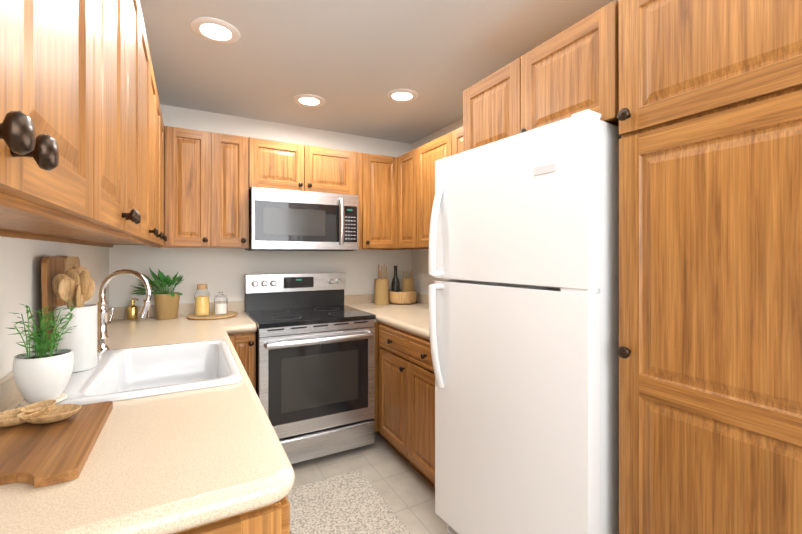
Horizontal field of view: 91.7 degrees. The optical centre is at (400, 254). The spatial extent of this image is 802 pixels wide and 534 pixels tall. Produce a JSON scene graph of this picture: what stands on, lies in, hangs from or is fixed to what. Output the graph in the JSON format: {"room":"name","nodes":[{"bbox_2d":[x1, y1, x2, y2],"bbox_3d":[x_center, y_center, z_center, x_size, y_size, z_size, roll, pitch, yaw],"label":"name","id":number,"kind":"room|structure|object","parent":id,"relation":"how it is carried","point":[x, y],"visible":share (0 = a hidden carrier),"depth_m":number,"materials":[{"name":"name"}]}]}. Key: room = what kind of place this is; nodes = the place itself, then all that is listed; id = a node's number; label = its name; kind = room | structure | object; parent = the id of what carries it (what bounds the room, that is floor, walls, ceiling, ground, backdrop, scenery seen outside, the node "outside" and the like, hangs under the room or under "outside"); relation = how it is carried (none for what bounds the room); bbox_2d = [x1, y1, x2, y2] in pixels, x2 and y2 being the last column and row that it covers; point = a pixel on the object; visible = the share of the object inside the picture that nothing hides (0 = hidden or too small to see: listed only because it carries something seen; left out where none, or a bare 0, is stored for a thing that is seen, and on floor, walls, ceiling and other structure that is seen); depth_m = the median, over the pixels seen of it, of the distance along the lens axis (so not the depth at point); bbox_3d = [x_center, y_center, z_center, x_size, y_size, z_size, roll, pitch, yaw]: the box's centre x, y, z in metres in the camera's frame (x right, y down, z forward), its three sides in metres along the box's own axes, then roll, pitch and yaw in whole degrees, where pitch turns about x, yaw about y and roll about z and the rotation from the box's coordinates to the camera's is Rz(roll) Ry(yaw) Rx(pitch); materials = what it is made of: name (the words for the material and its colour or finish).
{"room":"kitchen","nodes":[
{"label":"kitchen","id":0,"kind":"room"},
{"bbox_2d":[0,236,108,378],"bbox_3d":[-0.807,0.147,0.402,0.120,2.370,4.800,0,0,-29],"label":"wall","id":1,"kind":"structure","parent":0,"point":[20,270],"depth_m":1.24,"materials":[{"name":"white paint"}]},
{"bbox_2d":[0,0,166,247],"bbox_3d":[-1.008,-0.427,1.268,0.348,0.760,3.082,0,0,-29],"label":"upper cabinet","id":2,"kind":"object","parent":1,"relation":"attached to","point":[81,142],"visible":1,"depth_m":0.60,"materials":[{"name":"brown wood"}]},
{"bbox_2d":[109,104,410,311],"bbox_3d":[-0.932,0.150,3.135,2.513,2.370,0.120,0,0,-29],"label":"wall","id":3,"kind":"structure","parent":0,"point":[223,270],"depth_m":2.93,"materials":[{"name":"white paint"}]},
{"bbox_2d":[161,126,397,249],"bbox_3d":[-0.818,-0.425,2.927,1.667,0.760,0.348,0,0,-29],"label":"upper cabinet","id":4,"kind":"object","parent":3,"relation":"attached to","point":[211,179],"visible":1,"depth_m":2.63,"materials":[{"name":"brown wood"}]},
{"bbox_2d":[245,187,357,250],"bbox_3d":[-0.735,-0.241,2.911,0.758,0.420,0.449,0,0,-29],"label":"microwave","id":5,"kind":"object","parent":4,"relation":"attached to","point":[286,220],"visible":1,"depth_m":2.74,"materials":[{"name":"silver metal"}]},
{"bbox_2d":[290,432,449,533],"bbox_3d":[0.215,1.383,1.025,2.513,0.100,4.920,0,0,-29],"label":"floor","id":6,"kind":"structure","parent":0,"point":[404,488],"depth_m":2.34,"materials":[{"name":"tile"}]},
{"bbox_2d":[174,496,289,533],"bbox_3d":[-0.586,0.901,0.782,0.627,0.864,0.457,0,0,-29],"label":"base cabinet","id":7,"kind":"object","parent":6,"relation":"on","point":[274,518],"visible":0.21,"depth_m":0.68,"materials":[{"name":"brown wood"}]},
{"bbox_2d":[0,302,294,533],"bbox_3d":[-1.035,0.405,1.642,0.660,0.128,2.397,0,0,-29],"label":"countertop","id":8,"kind":"structure","parent":7,"relation":"on","point":[172,463],"depth_m":0.78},
{"bbox_2d":[0,401,112,487],"bbox_3d":[-0.801,0.408,0.840,0.240,0.018,0.395,0,0,-29],"label":"cutting board","id":9,"kind":"object","parent":8,"relation":"on","point":[40,455],"visible":0.96,"depth_m":0.81,"materials":[{"name":"brown wood"}]},
{"bbox_2d":[0,400,81,426],"bbox_3d":[-0.878,0.386,0.944,0.178,0.025,0.137,0,0,-29],"label":"dish","id":10,"kind":"object","parent":9,"relation":"on","point":[45,411],"visible":1,"depth_m":0.94,"materials":[{"name":"brown wood"}]},
{"bbox_2d":[41,257,79,348],"bbox_3d":[-1.296,0.212,1.500,0.022,0.410,0.455,0,0,-29],"label":"cutting boards","id":11,"kind":"object","parent":8,"relation":"on","point":[52,268],"visible":0.4,"depth_m":1.34,"materials":[{"name":"brown wood"}]},
{"bbox_2d":[97,269,151,350],"bbox_3d":[-1.229,0.240,1.729,0.217,0.356,0.159,0,0,-29],"label":"faucet","id":12,"kind":"object","parent":8,"relation":"on","point":[103,323],"visible":0.85,"depth_m":1.69,"materials":[{"name":"silver metal"}]},
{"bbox_2d":[15,340,241,408],"bbox_3d":[-0.926,0.507,1.441,0.564,0.210,0.680,0,0,-29],"label":"sink","id":13,"kind":"object","parent":8,"relation":"in","point":[124,373],"visible":0.38,"depth_m":1.65,"materials":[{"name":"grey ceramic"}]},
{"bbox_2d":[8,300,75,406],"bbox_3d":[-0.976,0.262,1.072,0.154,0.276,0.186,0,0,-29],"label":"pot plant","id":14,"kind":"object","parent":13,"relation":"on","point":[42,373],"visible":0.98,"depth_m":1.03,"materials":[{"name":"green plant"}]},
{"bbox_2d":[52,265,96,372],"bbox_3d":[-1.147,0.217,1.371,0.124,0.366,0.118,0,0,-29],"label":"utensil crock","id":15,"kind":"object","parent":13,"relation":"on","point":[75,285],"visible":0.88,"depth_m":1.34,"materials":[{"name":"white ceramic"}]},
{"bbox_2d":[127,298,137,319],"bbox_3d":[-1.738,0.350,2.527,0.065,0.138,0.065,0,0,-29],"label":"soap pump","id":16,"kind":"object","parent":8,"relation":"on","point":[132,311],"visible":1,"depth_m":2.51,"materials":[{"name":"gold metal"}]},
{"bbox_2d":[132,267,183,319],"bbox_3d":[-1.575,0.245,2.514,0.315,0.347,0.288,0,0,-29],"label":"potted plant","id":17,"kind":"object","parent":8,"relation":"on","point":[166,304],"visible":0.96,"depth_m":2.52,"materials":[{"name":"green plant"}]},
{"bbox_2d":[187,284,237,319],"bbox_3d":[-1.284,0.308,2.658,0.309,0.221,0.309,0,0,-29],"label":"tray","id":18,"kind":"object","parent":8,"relation":"on","point":[202,303],"visible":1,"depth_m":2.60,"materials":[{"name":"brown wood"}]},
{"bbox_2d":[228,332,255,390],"bbox_3d":[-1.115,0.903,2.588,0.203,0.864,0.658,0,0,-29],"label":"base cabinet","id":19,"kind":"object","parent":6,"relation":"on","point":[244,344],"visible":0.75,"depth_m":2.35,"materials":[{"name":"brown wood"}]},
{"bbox_2d":[228,301,256,331],"bbox_3d":[-1.097,0.406,2.607,0.154,0.128,0.642,0,0,-29],"label":"countertop","id":20,"kind":"structure","parent":19,"relation":"on","point":[236,306],"depth_m":2.75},
{"bbox_2d":[245,272,375,463],"bbox_3d":[-0.655,0.740,2.762,0.764,1.189,0.738,0,0,-29],"label":"range","id":21,"kind":"object","parent":6,"relation":"on","point":[315,363],"visible":0.92,"depth_m":2.54,"materials":[{"name":"silver metal"}]},
{"bbox_2d":[286,470,410,533],"bbox_3d":[-0.092,1.327,1.586,0.500,0.012,1.600,0,0,-29],"label":"rug","id":22,"kind":"object","parent":6,"relation":"on","point":[353,502],"visible":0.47,"depth_m":2.02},
{"bbox_2d":[373,322,380,435],"bbox_3d":[-0.025,0.903,3.127,0.681,0.864,0.752,0,0,-29],"label":"base cabinet","id":23,"kind":"object","parent":6,"relation":"on","point":[377,325],"depth_m":2.73,"materials":[{"name":"brown wood"}]},
{"bbox_2d":[344,295,371,312],"bbox_3d":[-0.348,0.406,3.012,0.005,0.128,0.647,0,0,-29],"label":"countertop","id":24,"kind":"structure","parent":23,"relation":"on","point":[359,303],"depth_m":3.31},
{"bbox_2d":[381,323,400,454],"bbox_3d":[0.247,0.903,2.647,0.662,0.864,0.461,0,0,-29],"label":"base cabinet","id":25,"kind":"object","parent":6,"relation":"on","point":[390,336],"depth_m":2.53,"materials":[{"name":"brown wood"}]},
{"bbox_2d":[401,330,434,486],"bbox_3d":[0.416,0.903,2.336,0.662,0.864,0.480,0,0,-29],"label":"base cabinet","id":26,"kind":"object","parent":6,"relation":"on","point":[404,418],"depth_m":2.24,"materials":[{"name":"brown wood"}]},
{"bbox_2d":[348,293,429,339],"bbox_3d":[0.162,0.406,2.788,0.677,0.128,1.527,0,0,-29],"label":"countertop","id":27,"kind":"structure","parent":26,"relation":"on","point":[413,318],"depth_m":2.75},
{"bbox_2d":[374,264,388,304],"bbox_3d":[-0.165,0.248,3.324,0.126,0.344,0.126,0,0,-29],"label":"utensil basket","id":28,"kind":"object","parent":27,"relation":"on","point":[381,291],"visible":1,"depth_m":3.28,"materials":[{"name":"brown wood"}]},
{"bbox_2d":[389,266,416,304],"bbox_3d":[0.014,0.256,3.381,0.242,0.328,0.242,0,0,-29],"label":"caddy","id":29,"kind":"object","parent":27,"relation":"on","point":[406,294],"visible":1,"depth_m":3.33,"materials":[{"name":"brown wood"}]},
{"bbox_2d":[428,109,620,533],"bbox_3d":[0.643,0.441,1.692,0.788,1.785,0.757,0,0,-33],"label":"fridge","id":30,"kind":"object","parent":6,"relation":"on","point":[523,298],"visible":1,"depth_m":1.38,"materials":[{"name":"white metal"}]},
{"bbox_2d":[617,0,801,533],"bbox_3d":[1.084,0.263,1.096,0.673,2.140,0.603,0,0,-29],"label":"pantry","id":31,"kind":"object","parent":6,"relation":"on","point":[709,117],"visible":1,"depth_m":1.00,"materials":[{"name":"brown wood"}]},
{"bbox_2d":[140,0,618,143],"bbox_3d":[0.215,-1.087,1.028,2.513,0.100,4.920,0,0,-29],"label":"ceiling","id":32,"kind":"structure","parent":0,"point":[351,63],"depth_m":2.01,"materials":[{"name":"white paint"}]},
{"bbox_2d":[190,17,240,43],"bbox_3d":[-0.855,-1.032,1.801,0.209,0.008,0.209,0,0,-29],"label":"recessed light","id":33,"kind":"object","parent":32,"relation":"in","point":[214,30],"visible":1,"depth_m":1.79,"materials":[{"name":"white"}]},
{"bbox_2d":[293,94,324,106],"bbox_3d":[-0.614,-1.031,2.610,0.209,0.008,0.209,0,0,-29],"label":"recessed light","id":34,"kind":"object","parent":32,"relation":"in","point":[308,100],"visible":0.98,"depth_m":2.60,"materials":[{"name":"white"}]},
{"bbox_2d":[386,89,417,102],"bbox_3d":[0.007,-1.031,2.529,0.209,0.008,0.209,0,0,-29],"label":"recessed light","id":35,"kind":"object","parent":32,"relation":"in","point":[401,95],"visible":1,"depth_m":2.52,"materials":[{"name":"white"}]},
{"bbox_2d":[411,118,462,294],"bbox_3d":[1.295,0.149,1.545,0.120,2.370,4.800,0,0,-29],"label":"wall","id":36,"kind":"structure","parent":0,"point":[423,278],"depth_m":3.44,"materials":[{"name":"white paint"}]},
{"bbox_2d":[397,127,462,249],"bbox_3d":[0.321,-0.425,2.873,0.317,0.760,1.532,0,0,-29],"label":"upper cabinet","id":37,"kind":"object","parent":36,"relation":"attached to","point":[415,182],"visible":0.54,"depth_m":2.89,"materials":[{"name":"brown wood"}]},
{"bbox_2d":[463,0,618,151],"bbox_3d":[0.753,-0.620,1.710,0.668,0.373,0.782,0,0,-29],"label":"upper cabinet","id":38,"kind":"object","parent":36,"relation":"attached to","point":[569,72],"visible":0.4,"depth_m":1.44,"materials":[{"name":"brown wood"}]}
]}

